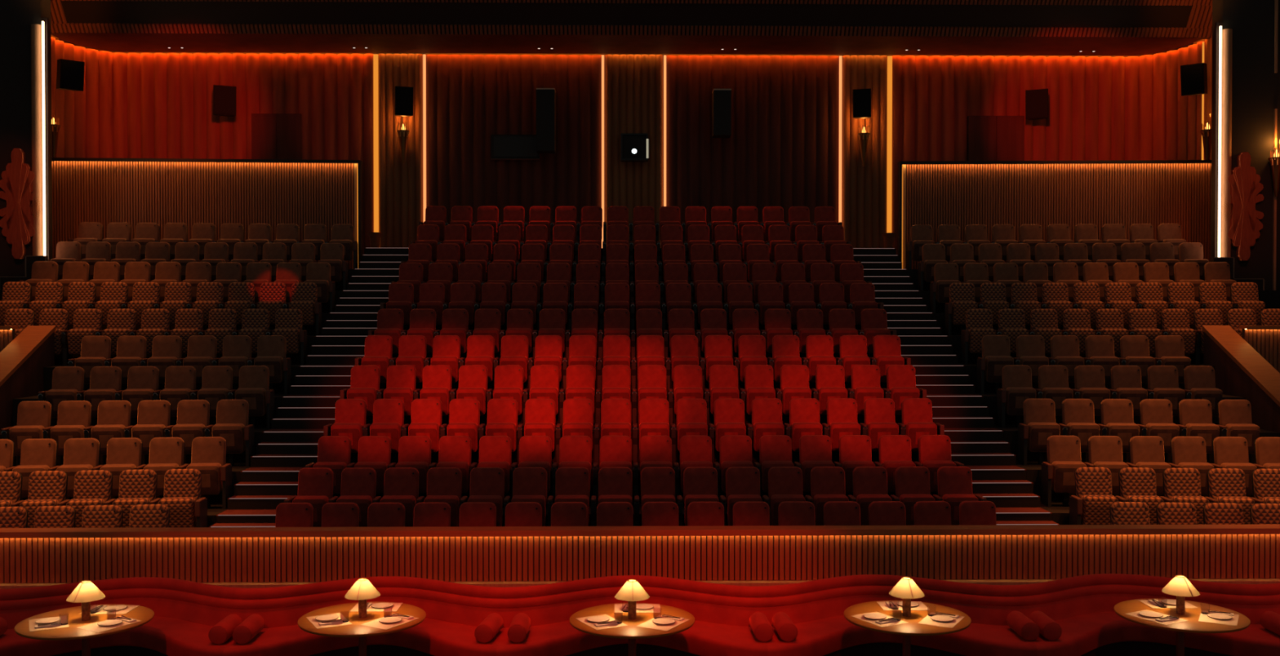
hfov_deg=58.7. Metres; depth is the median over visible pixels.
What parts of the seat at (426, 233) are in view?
backrest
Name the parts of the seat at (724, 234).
backrest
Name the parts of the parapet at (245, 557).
rail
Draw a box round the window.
[490,134,539,159]
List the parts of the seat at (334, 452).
armrest, backrest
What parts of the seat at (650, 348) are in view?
backrest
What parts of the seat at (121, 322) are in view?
backrest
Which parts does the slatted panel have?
rail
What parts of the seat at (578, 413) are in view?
backrest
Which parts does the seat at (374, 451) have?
armrest, backrest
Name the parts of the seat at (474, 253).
backrest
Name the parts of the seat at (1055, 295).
backrest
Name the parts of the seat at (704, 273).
backrest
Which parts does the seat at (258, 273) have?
backrest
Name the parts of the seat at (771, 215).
backrest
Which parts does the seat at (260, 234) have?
backrest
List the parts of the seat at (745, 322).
backrest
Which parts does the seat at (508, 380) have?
backrest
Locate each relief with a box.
[0,148,35,258]
[1227,151,1263,261]
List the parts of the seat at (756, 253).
backrest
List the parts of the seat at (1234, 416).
armrest, backrest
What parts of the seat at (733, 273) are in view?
backrest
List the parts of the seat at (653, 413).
backrest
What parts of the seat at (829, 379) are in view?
backrest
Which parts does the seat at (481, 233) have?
backrest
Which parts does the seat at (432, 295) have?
backrest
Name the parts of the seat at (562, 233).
backrest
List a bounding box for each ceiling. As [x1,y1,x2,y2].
[50,0,1212,37]
[50,32,1210,55]
[58,38,1193,49]
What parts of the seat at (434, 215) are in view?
backrest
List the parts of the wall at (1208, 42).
fluted panel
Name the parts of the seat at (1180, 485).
armrest, backrest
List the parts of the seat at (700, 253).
backrest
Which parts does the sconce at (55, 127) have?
glass rod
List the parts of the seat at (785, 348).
backrest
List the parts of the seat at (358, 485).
armrest, backrest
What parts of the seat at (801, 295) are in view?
backrest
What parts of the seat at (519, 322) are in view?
backrest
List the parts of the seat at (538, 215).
backrest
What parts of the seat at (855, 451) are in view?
armrest, backrest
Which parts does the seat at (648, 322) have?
backrest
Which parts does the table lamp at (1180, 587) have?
lamp shade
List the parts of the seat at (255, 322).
backrest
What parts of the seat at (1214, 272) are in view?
backrest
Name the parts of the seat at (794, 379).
backrest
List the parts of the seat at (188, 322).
backrest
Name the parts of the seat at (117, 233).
backrest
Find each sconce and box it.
[51,115,61,157]
[396,115,408,164]
[857,118,870,166]
[1200,113,1211,159]
[1268,147,1279,196]
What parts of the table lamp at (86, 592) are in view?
lamp shade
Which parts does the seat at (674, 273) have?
backrest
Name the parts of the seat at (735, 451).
armrest, backrest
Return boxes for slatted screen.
[51,157,362,269]
[897,160,1211,269]
[1239,325,1279,373]
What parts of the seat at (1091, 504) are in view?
armrest, backrest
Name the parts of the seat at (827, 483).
armrest, backrest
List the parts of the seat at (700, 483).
armrest, backrest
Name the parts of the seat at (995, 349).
armrest, backrest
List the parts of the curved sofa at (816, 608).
backrest, seat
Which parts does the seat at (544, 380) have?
backrest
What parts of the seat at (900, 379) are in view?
backrest, armrest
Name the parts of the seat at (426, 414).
armrest, backrest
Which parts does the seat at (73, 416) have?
armrest, backrest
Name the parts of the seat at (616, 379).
backrest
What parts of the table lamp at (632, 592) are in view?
lamp shade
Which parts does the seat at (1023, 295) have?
backrest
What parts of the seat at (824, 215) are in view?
backrest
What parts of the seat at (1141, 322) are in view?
backrest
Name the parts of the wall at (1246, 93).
trim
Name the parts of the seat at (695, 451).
armrest, backrest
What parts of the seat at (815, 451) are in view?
armrest, backrest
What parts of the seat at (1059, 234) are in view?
backrest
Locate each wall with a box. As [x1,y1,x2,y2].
[0,0,52,276]
[0,255,48,289]
[50,36,1205,255]
[1193,37,1212,159]
[1210,0,1279,290]
[1210,257,1264,290]
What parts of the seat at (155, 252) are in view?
backrest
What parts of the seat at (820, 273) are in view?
backrest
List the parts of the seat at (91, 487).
armrest, backrest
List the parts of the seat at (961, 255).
backrest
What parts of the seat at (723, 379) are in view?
backrest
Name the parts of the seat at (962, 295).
armrest, backrest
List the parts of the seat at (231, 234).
backrest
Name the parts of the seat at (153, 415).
armrest, backrest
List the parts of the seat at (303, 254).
backrest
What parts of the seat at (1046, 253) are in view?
backrest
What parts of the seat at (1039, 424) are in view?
armrest, backrest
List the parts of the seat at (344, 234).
backrest, armrest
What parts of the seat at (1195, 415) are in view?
armrest, backrest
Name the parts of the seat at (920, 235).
armrest, backrest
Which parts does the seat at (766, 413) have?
backrest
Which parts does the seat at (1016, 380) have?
armrest, backrest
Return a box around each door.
[251,113,302,159]
[967,115,1024,160]
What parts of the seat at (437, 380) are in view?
backrest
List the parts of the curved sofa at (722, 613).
backrest, seat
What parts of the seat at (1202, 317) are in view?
backrest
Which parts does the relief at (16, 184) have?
core panel, core panel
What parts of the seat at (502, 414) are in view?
backrest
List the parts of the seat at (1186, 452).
armrest, backrest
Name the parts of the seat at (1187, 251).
backrest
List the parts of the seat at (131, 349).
backrest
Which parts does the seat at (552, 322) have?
backrest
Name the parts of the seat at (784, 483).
armrest, backrest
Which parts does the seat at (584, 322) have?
backrest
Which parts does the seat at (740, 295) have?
backrest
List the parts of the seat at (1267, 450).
armrest, backrest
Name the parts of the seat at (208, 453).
armrest, backrest, armrest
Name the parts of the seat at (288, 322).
backrest, armrest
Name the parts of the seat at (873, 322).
backrest, armrest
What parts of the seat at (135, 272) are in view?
backrest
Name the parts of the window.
sill, pane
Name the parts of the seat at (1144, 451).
armrest, backrest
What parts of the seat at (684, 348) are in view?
backrest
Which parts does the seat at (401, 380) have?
backrest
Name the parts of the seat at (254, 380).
backrest, armrest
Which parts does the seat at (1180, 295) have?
backrest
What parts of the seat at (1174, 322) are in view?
backrest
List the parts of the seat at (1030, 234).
backrest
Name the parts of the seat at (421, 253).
backrest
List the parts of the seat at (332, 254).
backrest, armrest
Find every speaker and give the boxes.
[56,58,84,91]
[213,84,236,116]
[395,86,413,116]
[536,88,555,153]
[711,88,731,137]
[853,88,871,118]
[1025,88,1048,119]
[1180,62,1207,95]
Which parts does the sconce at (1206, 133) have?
glass rod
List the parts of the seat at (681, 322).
backrest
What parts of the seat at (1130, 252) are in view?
backrest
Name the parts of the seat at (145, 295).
backrest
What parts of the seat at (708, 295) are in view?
backrest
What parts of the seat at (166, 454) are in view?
armrest, backrest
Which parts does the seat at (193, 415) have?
armrest, backrest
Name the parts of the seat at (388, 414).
armrest, backrest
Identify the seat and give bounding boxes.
[0,281,31,325]
[0,439,14,471]
[0,471,22,506]
[0,506,28,528]
[1,400,52,466]
[4,308,35,337]
[4,439,57,497]
[10,471,67,528]
[19,261,58,301]
[22,281,63,325]
[34,506,75,528]
[38,366,84,417]
[39,308,68,355]
[42,400,92,455]
[48,241,82,279]
[48,438,100,497]
[51,261,89,302]
[56,282,96,325]
[57,470,112,528]
[61,308,102,365]
[67,222,102,259]
[67,335,111,384]
[75,241,111,280]
[76,366,122,417]
[81,505,123,528]
[82,262,120,302]
[83,400,132,455]
[88,282,128,325]
[92,437,142,496]
[95,308,136,354]
[97,222,131,259]
[103,469,157,528]
[104,335,147,384]
[105,241,141,280]
[114,262,151,302]
[115,366,159,417]
[121,282,159,325]
[124,400,171,454]
[125,222,159,259]
[128,504,169,528]
[129,308,170,354]
[135,242,170,280]
[135,437,184,498]
[140,335,182,389]
[145,262,181,302]
[149,469,207,528]
[152,365,196,424]
[154,282,191,325]
[155,222,187,260]
[164,308,204,357]
[164,400,210,464]
[165,242,199,280]
[176,262,211,302]
[176,335,217,390]
[178,436,231,509]
[183,222,216,260]
[186,282,223,329]
[191,365,233,425]
[195,242,229,281]
[198,308,236,358]
[204,399,254,466]
[207,262,241,302]
[212,223,244,261]
[212,335,252,390]
[218,282,255,330]
[225,242,257,281]
[228,365,274,429]
[232,308,270,358]
[237,262,271,302]
[240,223,271,261]
[247,335,291,395]
[251,282,286,330]
[254,243,286,281]
[266,308,306,364]
[268,223,299,261]
[268,262,301,302]
[275,502,314,527]
[283,282,321,336]
[284,243,315,281]
[284,467,333,527]
[297,223,326,261]
[298,262,335,313]
[305,435,351,497]
[313,243,347,290]
[321,502,359,527]
[323,399,366,462]
[324,224,358,269]
[328,467,376,527]
[339,365,380,415]
[346,435,391,493]
[355,335,392,382]
[362,399,404,453]
[367,502,404,527]
[368,309,404,353]
[372,467,419,527]
[377,365,416,415]
[380,283,413,324]
[387,435,431,493]
[389,335,426,382]
[391,262,422,302]
[400,243,431,281]
[401,309,435,353]
[401,399,442,453]
[409,224,439,261]
[411,283,444,324]
[413,365,452,415]
[413,502,450,527]
[416,467,462,527]
[418,205,446,240]
[421,262,453,302]
[424,335,460,382]
[428,435,471,493]
[430,243,459,281]
[434,309,468,353]
[437,224,466,261]
[440,399,479,452]
[443,283,475,324]
[444,206,472,240]
[449,365,487,415]
[451,262,482,302]
[458,243,488,281]
[458,335,494,382]
[459,467,504,526]
[459,502,496,527]
[465,224,493,261]
[466,309,500,353]
[470,435,511,493]
[471,206,498,240]
[474,283,506,324]
[478,399,517,452]
[480,262,511,302]
[486,365,523,415]
[487,244,515,281]
[493,224,520,261]
[493,335,528,389]
[497,206,524,241]
[500,309,533,357]
[503,467,546,526]
[505,502,542,526]
[506,283,537,330]
[511,262,541,302]
[511,435,551,497]
[515,244,544,283]
[517,399,555,465]
[520,224,547,262]
[523,365,559,426]
[524,206,550,241]
[528,335,562,394]
[533,309,565,364]
[537,283,568,335]
[541,262,570,309]
[544,244,572,283]
[546,467,589,526]
[547,224,574,263]
[550,206,576,244]
[551,435,591,503]
[551,502,587,526]
[555,398,593,465]
[559,364,595,427]
[562,335,596,394]
[565,309,597,364]
[568,283,598,335]
[570,262,599,310]
[573,244,600,284]
[574,224,601,264]
[577,206,602,245]
[591,466,632,526]
[592,435,631,506]
[594,398,631,465]
[595,364,631,427]
[596,502,633,526]
[597,335,630,394]
[598,309,630,364]
[600,262,629,313]
[600,283,629,335]
[601,244,628,290]
[602,225,628,269]
[603,206,628,248]
[629,206,654,242]
[629,225,655,269]
[630,244,657,282]
[630,262,658,313]
[631,283,660,330]
[631,309,662,364]
[631,335,664,390]
[631,364,666,426]
[632,398,669,465]
[633,435,671,506]
[634,466,675,526]
[642,502,678,526]
[655,206,680,245]
[656,225,683,264]
[657,244,685,284]
[659,262,688,311]
[661,283,691,335]
[663,309,694,364]
[665,335,698,394]
[667,364,702,427]
[670,398,707,465]
[673,435,712,503]
[676,466,719,526]
[681,206,706,244]
[683,225,710,263]
[686,244,714,284]
[687,502,724,526]
[688,262,718,309]
[692,283,722,335]
[695,309,727,364]
[699,335,733,394]
[703,364,738,427]
[706,206,733,244]
[708,398,746,465]
[711,225,737,262]
[713,435,753,500]
[714,244,742,282]
[719,262,747,309]
[719,466,762,526]
[723,283,753,330]
[728,309,759,358]
[733,206,759,241]
[733,335,767,389]
[733,502,769,526]
[737,225,764,261]
[738,364,775,424]
[742,244,770,281]
[746,398,784,452]
[748,262,777,302]
[753,283,784,324]
[753,435,794,493]
[759,206,785,240]
[760,309,792,353]
[761,466,805,525]
[764,225,791,261]
[767,335,801,382]
[770,244,799,281]
[775,364,811,415]
[777,262,807,302]
[777,501,815,525]
[783,398,822,452]
[784,283,815,324]
[785,206,811,240]
[791,225,818,261]
[792,309,825,353]
[793,435,835,493]
[799,244,827,281]
[801,335,835,382]
[804,466,848,525]
[807,262,836,302]
[811,206,842,241]
[811,364,847,415]
[815,283,846,324]
[818,225,851,261]
[822,398,860,452]
[823,501,860,525]
[825,309,857,353]
[827,244,861,281]
[834,435,875,492]
[835,335,870,382]
[836,262,871,302]
[846,283,884,324]
[846,364,884,415]
[847,466,892,525]
[857,309,896,357]
[859,398,898,462]
[868,501,906,525]
[869,335,911,388]
[874,435,915,495]
[882,364,926,423]
[889,466,934,525]
[897,398,944,462]
[906,224,934,269]
[913,501,951,525]
[914,435,964,495]
[917,244,947,291]
[929,262,960,313]
[933,466,986,525]
[934,224,962,262]
[944,283,977,335]
[947,243,976,281]
[958,501,996,525]
[960,262,991,302]
[960,309,995,364]
[962,224,990,262]
[976,243,1004,281]
[977,283,1008,329]
[977,335,1013,394]
[990,224,1017,261]
[991,262,1021,302]
[995,309,1028,357]
[996,364,1035,427]
[1004,243,1033,281]
[1008,283,1040,329]
[1013,335,1048,388]
[1017,224,1045,261]
[1017,398,1060,465]
[1021,262,1051,302]
[1027,309,1062,357]
[1033,243,1062,281]
[1034,365,1073,423]
[1040,282,1072,328]
[1040,435,1086,507]
[1045,224,1073,260]
[1048,335,1084,386]
[1051,262,1081,302]
[1057,399,1099,462]
[1061,309,1095,356]
[1062,243,1091,281]
[1069,466,1118,524]
[1071,282,1104,324]
[1071,365,1110,416]
[1073,223,1102,260]
[1081,262,1112,302]
[1083,335,1119,382]
[1084,435,1128,493]
[1091,243,1120,281]
[1093,309,1128,354]
[1097,399,1139,453]
[1101,223,1129,260]
[1103,282,1136,324]
[1109,365,1147,416]
[1109,502,1149,524]
[1112,262,1143,302]
[1115,467,1163,524]
[1118,335,1155,382]
[1120,243,1150,281]
[1125,435,1171,493]
[1127,308,1161,354]
[1129,223,1158,260]
[1135,282,1168,324]
[1137,399,1179,453]
[1142,262,1173,302]
[1146,365,1185,416]
[1149,242,1179,280]
[1154,335,1191,383]
[1155,502,1196,524]
[1157,223,1186,260]
[1160,308,1195,354]
[1160,467,1208,524]
[1166,282,1200,324]
[1168,436,1213,494]
[1173,262,1204,302]
[1176,399,1219,453]
[1177,242,1208,280]
[1182,365,1222,416]
[1190,308,1222,365]
[1198,282,1232,325]
[1202,502,1244,524]
[1203,262,1235,302]
[1204,468,1254,524]
[1207,436,1257,497]
[1216,400,1259,453]
[1226,308,1256,337]
[1230,282,1265,325]
[1249,437,1279,497]
[1249,503,1279,524]
[1250,468,1279,504]
[1260,308,1279,325]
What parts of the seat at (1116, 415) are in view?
armrest, backrest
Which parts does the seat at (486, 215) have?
backrest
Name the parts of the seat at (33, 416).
armrest, backrest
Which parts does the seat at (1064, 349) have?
backrest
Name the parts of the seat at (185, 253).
backrest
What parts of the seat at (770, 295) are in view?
backrest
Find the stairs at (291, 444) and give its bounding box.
[208,248,408,527]
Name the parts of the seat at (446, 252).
backrest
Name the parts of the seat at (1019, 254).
backrest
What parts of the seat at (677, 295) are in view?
backrest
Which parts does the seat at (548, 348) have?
backrest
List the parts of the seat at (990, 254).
backrest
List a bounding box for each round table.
[13,604,154,655]
[297,601,426,655]
[569,603,694,655]
[843,600,971,655]
[1113,598,1250,655]
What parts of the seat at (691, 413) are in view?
backrest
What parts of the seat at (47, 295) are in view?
backrest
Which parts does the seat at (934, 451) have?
armrest, backrest, armrest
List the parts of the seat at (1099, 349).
backrest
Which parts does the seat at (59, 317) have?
backrest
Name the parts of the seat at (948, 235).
backrest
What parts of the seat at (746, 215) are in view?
backrest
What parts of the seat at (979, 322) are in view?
armrest, backrest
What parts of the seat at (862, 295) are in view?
backrest, armrest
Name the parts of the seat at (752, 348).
backrest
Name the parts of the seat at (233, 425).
armrest, backrest, armrest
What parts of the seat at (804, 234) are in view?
backrest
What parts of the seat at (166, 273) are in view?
backrest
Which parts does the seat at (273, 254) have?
backrest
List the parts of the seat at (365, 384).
armrest, backrest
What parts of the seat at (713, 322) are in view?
backrest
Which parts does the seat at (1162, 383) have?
backrest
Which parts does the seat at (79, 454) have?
armrest, backrest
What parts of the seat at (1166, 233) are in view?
backrest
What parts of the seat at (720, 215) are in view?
backrest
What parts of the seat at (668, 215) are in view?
backrest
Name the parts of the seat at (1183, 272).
backrest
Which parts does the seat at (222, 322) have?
backrest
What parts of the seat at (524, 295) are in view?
backrest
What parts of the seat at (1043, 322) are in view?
backrest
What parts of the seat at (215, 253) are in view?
backrest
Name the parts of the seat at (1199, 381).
backrest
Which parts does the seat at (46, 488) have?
armrest, backrest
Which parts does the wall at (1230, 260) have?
edge trim, edge trim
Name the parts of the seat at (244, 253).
backrest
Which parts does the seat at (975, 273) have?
backrest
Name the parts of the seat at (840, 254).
backrest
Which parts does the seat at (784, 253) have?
backrest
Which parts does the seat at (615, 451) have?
armrest, backrest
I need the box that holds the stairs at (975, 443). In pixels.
[853,248,1059,525]
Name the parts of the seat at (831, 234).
backrest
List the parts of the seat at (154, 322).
backrest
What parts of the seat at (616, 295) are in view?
backrest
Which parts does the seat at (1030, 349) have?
backrest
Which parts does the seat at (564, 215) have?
backrest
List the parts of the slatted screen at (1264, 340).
rail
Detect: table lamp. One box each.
[66,580,105,621]
[344,577,380,618]
[614,579,649,619]
[888,577,924,617]
[1161,575,1199,615]
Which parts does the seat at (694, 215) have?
backrest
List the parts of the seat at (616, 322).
backrest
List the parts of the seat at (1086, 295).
backrest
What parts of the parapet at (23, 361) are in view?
rail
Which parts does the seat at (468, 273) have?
backrest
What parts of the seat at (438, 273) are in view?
backrest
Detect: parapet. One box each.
[0,325,56,431]
[0,524,1279,589]
[1201,325,1279,432]
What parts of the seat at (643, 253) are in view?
backrest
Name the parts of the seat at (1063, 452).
armrest, backrest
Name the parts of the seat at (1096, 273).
backrest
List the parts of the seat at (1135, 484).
armrest, backrest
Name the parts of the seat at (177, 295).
backrest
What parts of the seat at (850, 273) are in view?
backrest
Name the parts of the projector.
frame, frame, frame, frame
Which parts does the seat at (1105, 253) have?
backrest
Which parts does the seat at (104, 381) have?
backrest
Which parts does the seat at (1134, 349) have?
backrest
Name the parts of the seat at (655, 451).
armrest, backrest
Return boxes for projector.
[620,133,648,161]
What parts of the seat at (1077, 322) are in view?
backrest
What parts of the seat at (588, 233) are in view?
backrest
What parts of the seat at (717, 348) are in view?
backrest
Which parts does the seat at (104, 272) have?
backrest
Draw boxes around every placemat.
[28,616,69,631]
[76,616,140,632]
[78,605,138,614]
[306,613,351,629]
[349,603,402,612]
[360,613,418,630]
[575,614,627,630]
[613,604,660,613]
[635,615,689,631]
[851,612,907,627]
[876,601,927,610]
[918,615,964,628]
[1124,609,1188,625]
[1137,600,1197,608]
[1198,613,1239,626]
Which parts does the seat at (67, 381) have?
backrest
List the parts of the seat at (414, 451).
armrest, backrest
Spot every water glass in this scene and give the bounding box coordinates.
[59,613,68,625]
[90,602,97,613]
[106,608,115,620]
[340,611,349,622]
[383,606,391,617]
[613,612,622,624]
[622,601,627,613]
[653,608,661,619]
[890,599,898,609]
[893,609,901,621]
[927,605,935,616]
[1158,596,1167,608]
[1170,607,1179,618]
[1200,603,1209,614]
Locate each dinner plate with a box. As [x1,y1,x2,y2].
[35,617,59,624]
[97,619,122,626]
[103,604,127,611]
[315,614,338,622]
[371,602,393,608]
[378,617,401,623]
[586,616,609,622]
[635,604,653,610]
[652,617,675,625]
[863,613,886,620]
[898,601,919,607]
[930,615,953,622]
[1138,611,1163,617]
[1166,599,1176,605]
[1207,613,1231,620]
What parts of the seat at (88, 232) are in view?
backrest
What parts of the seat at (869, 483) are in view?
armrest, backrest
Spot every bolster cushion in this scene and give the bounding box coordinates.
[0,617,8,635]
[208,613,242,644]
[232,613,264,644]
[474,613,503,644]
[507,613,530,644]
[748,612,773,642]
[771,612,797,642]
[1006,610,1039,641]
[1028,610,1062,641]
[1259,611,1279,635]
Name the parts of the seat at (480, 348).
backrest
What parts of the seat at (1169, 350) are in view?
backrest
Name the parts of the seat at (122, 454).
armrest, backrest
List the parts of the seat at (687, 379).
backrest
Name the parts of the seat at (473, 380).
backrest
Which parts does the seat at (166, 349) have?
backrest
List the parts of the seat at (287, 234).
backrest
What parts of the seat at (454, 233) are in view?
backrest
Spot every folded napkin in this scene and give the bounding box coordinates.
[34,623,61,629]
[96,605,106,612]
[115,617,136,622]
[318,620,342,626]
[391,613,413,620]
[593,622,617,627]
[661,615,684,621]
[875,619,897,624]
[884,601,891,608]
[935,613,959,618]
[1147,600,1158,606]
[1155,617,1177,622]
[1208,610,1233,616]
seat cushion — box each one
[0,301,24,325]
[0,466,5,471]
[0,500,13,506]
[8,425,44,456]
[12,465,49,497]
[15,328,24,333]
[19,499,59,526]
[25,279,52,296]
[29,301,57,325]
[45,389,78,417]
[50,258,75,275]
[50,425,84,455]
[53,328,62,355]
[56,464,93,497]
[57,279,84,296]
[62,301,89,325]
[66,498,105,525]
[67,328,96,354]
[73,238,97,259]
[75,356,105,384]
[80,258,106,280]
[84,389,115,417]
[88,279,115,302]
[91,424,125,455]
[95,301,122,325]
[100,463,136,496]
[102,238,126,259]
[102,328,130,354]
[111,258,136,280]
[111,356,141,384]
[112,497,151,524]
[120,279,145,302]
[121,388,153,417]
[128,301,155,325]
[131,238,155,259]
[131,424,165,454]
[136,328,164,354]
[141,258,165,280]
[143,463,178,496]
[146,356,177,383]
[151,279,176,302]
[158,497,196,527]
[160,238,183,260]
[160,301,186,325]
[160,388,191,417]
[170,328,199,354]
[171,258,195,280]
[172,423,204,454]
[182,280,207,302]
[182,356,213,383]
[186,462,222,495]
[188,239,212,260]
[192,301,219,325]
[197,388,228,417]
[200,258,225,281]
[204,328,232,354]
[212,423,245,453]
[213,280,238,302]
[217,239,240,260]
[218,356,248,383]
[225,301,251,324]
[230,259,254,281]
[235,387,266,416]
[238,328,266,354]
[243,280,268,302]
[245,239,268,260]
[253,356,284,382]
[257,301,283,324]
[259,259,284,281]
[271,328,300,354]
[273,239,297,260]
[274,280,298,302]
[288,259,313,281]
[288,301,315,324]
[292,495,328,522]
[302,240,324,260]
[304,280,328,302]
[312,462,346,493]
[318,259,342,281]
[329,240,352,261]
[330,422,363,453]
[336,495,372,521]
[346,387,377,415]
[354,462,387,493]
[361,355,389,382]
[369,422,401,453]
[373,328,400,353]
[380,495,415,521]
[383,387,413,415]
[386,301,411,324]
[395,355,424,382]
[395,462,428,493]
[396,280,421,302]
[406,259,429,281]
[407,328,434,353]
[408,422,439,453]
[415,240,437,261]
[417,301,442,324]
[420,387,449,415]
[423,221,444,240]
[423,495,459,527]
[426,280,450,302]
[430,355,458,382]
[435,260,457,281]
[435,462,469,493]
[440,328,466,353]
[442,240,465,261]
[446,422,478,452]
[448,301,474,324]
[449,221,471,240]
[456,280,480,302]
[456,387,485,415]
[463,260,486,281]
[465,355,493,382]
[467,495,502,526]
[470,240,492,261]
[472,328,499,353]
[475,221,497,240]
[476,462,510,493]
[480,301,505,324]
[485,422,516,452]
[486,280,510,302]
[492,260,515,281]
[493,387,522,415]
[497,240,519,261]
[499,355,527,382]
[502,221,523,240]
[506,328,532,353]
[511,301,536,324]
[511,495,546,526]
[516,280,540,302]
[518,461,550,493]
[520,260,543,281]
[524,240,546,261]
[524,422,554,452]
[528,221,549,240]
[529,387,558,414]
[533,355,561,382]
[538,328,564,353]
[542,301,567,324]
[546,280,569,302]
[549,260,572,280]
[552,240,573,260]
[555,221,575,239]
[555,495,588,526]
[559,461,591,492]
[562,422,592,450]
[565,387,594,413]
[568,355,595,380]
[571,328,596,340]
[573,301,598,323]
[576,280,599,302]
[577,260,599,266]
[579,240,600,246]
[581,221,601,227]
[598,495,631,504]
[600,422,631,438]
[600,461,631,470]
[602,387,630,400]
[603,355,630,368]
[604,301,629,311]
[604,328,629,337]
[605,280,628,284]
[606,260,628,264]
[607,221,627,226]
[607,240,628,245]
[633,221,654,238]
[634,240,655,246]
[635,260,657,265]
[635,280,658,300]
[635,301,660,313]
[636,328,662,339]
[637,355,664,369]
[638,387,666,404]
[639,422,669,449]
[640,461,671,488]
[641,494,675,526]
[659,221,680,239]
[661,240,683,260]
[662,260,685,280]
[665,280,688,302]
[666,301,691,324]
[669,328,694,352]
[671,355,698,382]
[674,386,702,414]
[677,422,707,451]
[680,461,712,492]
[684,494,719,526]
[685,221,706,240]
[688,240,710,261]
[691,260,714,281]
[694,280,718,302]
[697,301,722,324]
[702,328,727,353]
[706,355,733,382]
[710,386,738,415]
[711,221,733,240]
[715,240,737,261]
[715,422,746,452]
[720,260,742,281]
[720,461,753,493]
[724,280,747,302]
[727,494,762,526]
[728,301,753,324]
[733,328,759,353]
[737,221,759,240]
[739,355,767,382]
[742,240,764,261]
[746,386,775,415]
[747,260,770,281]
[753,280,777,302]
[753,422,784,452]
[760,301,784,324]
[761,461,794,493]
[764,221,785,240]
[766,328,792,353]
[769,240,791,261]
[770,494,805,525]
[773,355,801,382]
[776,260,799,281]
[782,280,807,302]
[782,386,811,415]
[790,221,811,240]
[791,301,815,324]
[791,422,822,452]
[796,240,818,261]
[799,328,825,353]
[801,461,835,493]
[804,260,827,281]
[808,355,835,382]
[813,280,836,302]
[813,494,848,525]
[816,221,837,241]
[817,386,847,415]
[821,301,846,324]
[824,240,846,261]
[829,422,860,452]
[831,328,857,353]
[832,260,855,281]
[842,280,866,302]
[842,355,870,382]
[842,461,875,492]
[852,301,877,324]
[853,386,884,415]
[856,494,892,520]
[863,328,890,353]
[866,422,898,451]
[875,355,904,382]
[882,460,915,492]
[889,386,919,414]
[899,494,934,519]
[905,422,937,451]
[911,240,934,261]
[922,460,955,492]
[924,260,947,281]
[936,280,960,302]
[939,240,962,261]
[942,493,977,519]
[951,301,977,324]
[952,260,976,281]
[966,280,991,302]
[967,240,990,261]
[968,328,995,353]
[981,259,1004,281]
[982,301,1008,324]
[984,355,1013,382]
[995,240,1017,261]
[996,280,1021,302]
[1000,328,1028,353]
[1004,387,1035,415]
[1009,259,1033,281]
[1014,301,1040,324]
[1019,355,1048,382]
[1022,240,1045,261]
[1026,280,1051,302]
[1026,422,1060,452]
[1034,328,1062,353]
[1038,259,1062,281]
[1042,387,1073,415]
[1045,301,1072,324]
[1050,240,1073,260]
[1051,461,1086,493]
[1054,355,1084,382]
[1057,280,1081,302]
[1066,259,1091,281]
[1066,328,1095,353]
[1066,422,1099,453]
[1077,301,1104,324]
[1078,240,1102,260]
[1079,387,1110,416]
[1080,494,1118,524]
[1087,280,1112,302]
[1089,355,1119,382]
[1093,462,1128,493]
[1096,259,1120,281]
[1100,328,1128,354]
[1106,239,1129,260]
[1106,422,1139,453]
[1109,301,1136,324]
[1115,387,1147,416]
[1118,280,1143,302]
[1124,259,1150,281]
[1125,356,1155,382]
[1125,495,1163,521]
[1133,328,1161,354]
[1134,239,1158,260]
[1135,462,1171,493]
[1141,301,1168,324]
[1146,422,1179,453]
[1148,280,1173,297]
[1153,387,1185,416]
[1155,259,1179,275]
[1160,356,1191,383]
[1162,239,1186,260]
[1167,328,1195,354]
[1170,496,1208,522]
[1173,301,1200,324]
[1177,462,1213,494]
[1178,280,1204,297]
[1184,259,1208,275]
[1185,423,1219,453]
[1190,388,1222,416]
[1200,329,1204,353]
[1204,301,1232,325]
[1210,280,1235,297]
[1216,496,1254,523]
[1220,462,1257,495]
[1225,423,1259,453]
[1234,328,1241,334]
[1237,301,1265,325]
[1261,497,1279,503]
[1263,462,1279,469]
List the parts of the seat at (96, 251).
backrest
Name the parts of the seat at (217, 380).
backrest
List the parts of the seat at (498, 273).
backrest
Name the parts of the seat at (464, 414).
armrest, backrest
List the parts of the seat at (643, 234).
backrest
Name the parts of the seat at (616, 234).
backrest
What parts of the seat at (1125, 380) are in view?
backrest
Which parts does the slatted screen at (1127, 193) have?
trim, trim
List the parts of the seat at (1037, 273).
backrest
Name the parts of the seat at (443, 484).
armrest, backrest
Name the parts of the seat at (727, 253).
backrest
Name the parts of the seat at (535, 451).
armrest, backrest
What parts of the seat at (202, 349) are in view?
backrest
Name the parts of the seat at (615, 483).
armrest, backrest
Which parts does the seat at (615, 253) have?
backrest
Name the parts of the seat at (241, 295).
backrest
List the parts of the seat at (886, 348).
backrest, armrest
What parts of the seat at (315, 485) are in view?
armrest, backrest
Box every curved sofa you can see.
[0,577,251,655]
[222,576,505,655]
[496,575,767,655]
[757,574,1037,655]
[1007,573,1279,655]
[1256,582,1279,614]
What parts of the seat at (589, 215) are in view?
backrest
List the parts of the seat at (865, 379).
backrest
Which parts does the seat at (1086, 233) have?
backrest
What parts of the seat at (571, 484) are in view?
armrest, backrest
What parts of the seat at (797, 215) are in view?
backrest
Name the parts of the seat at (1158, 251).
backrest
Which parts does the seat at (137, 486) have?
armrest, backrest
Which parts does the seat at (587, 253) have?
backrest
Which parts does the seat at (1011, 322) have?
backrest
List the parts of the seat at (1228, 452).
armrest, backrest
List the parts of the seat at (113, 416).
armrest, backrest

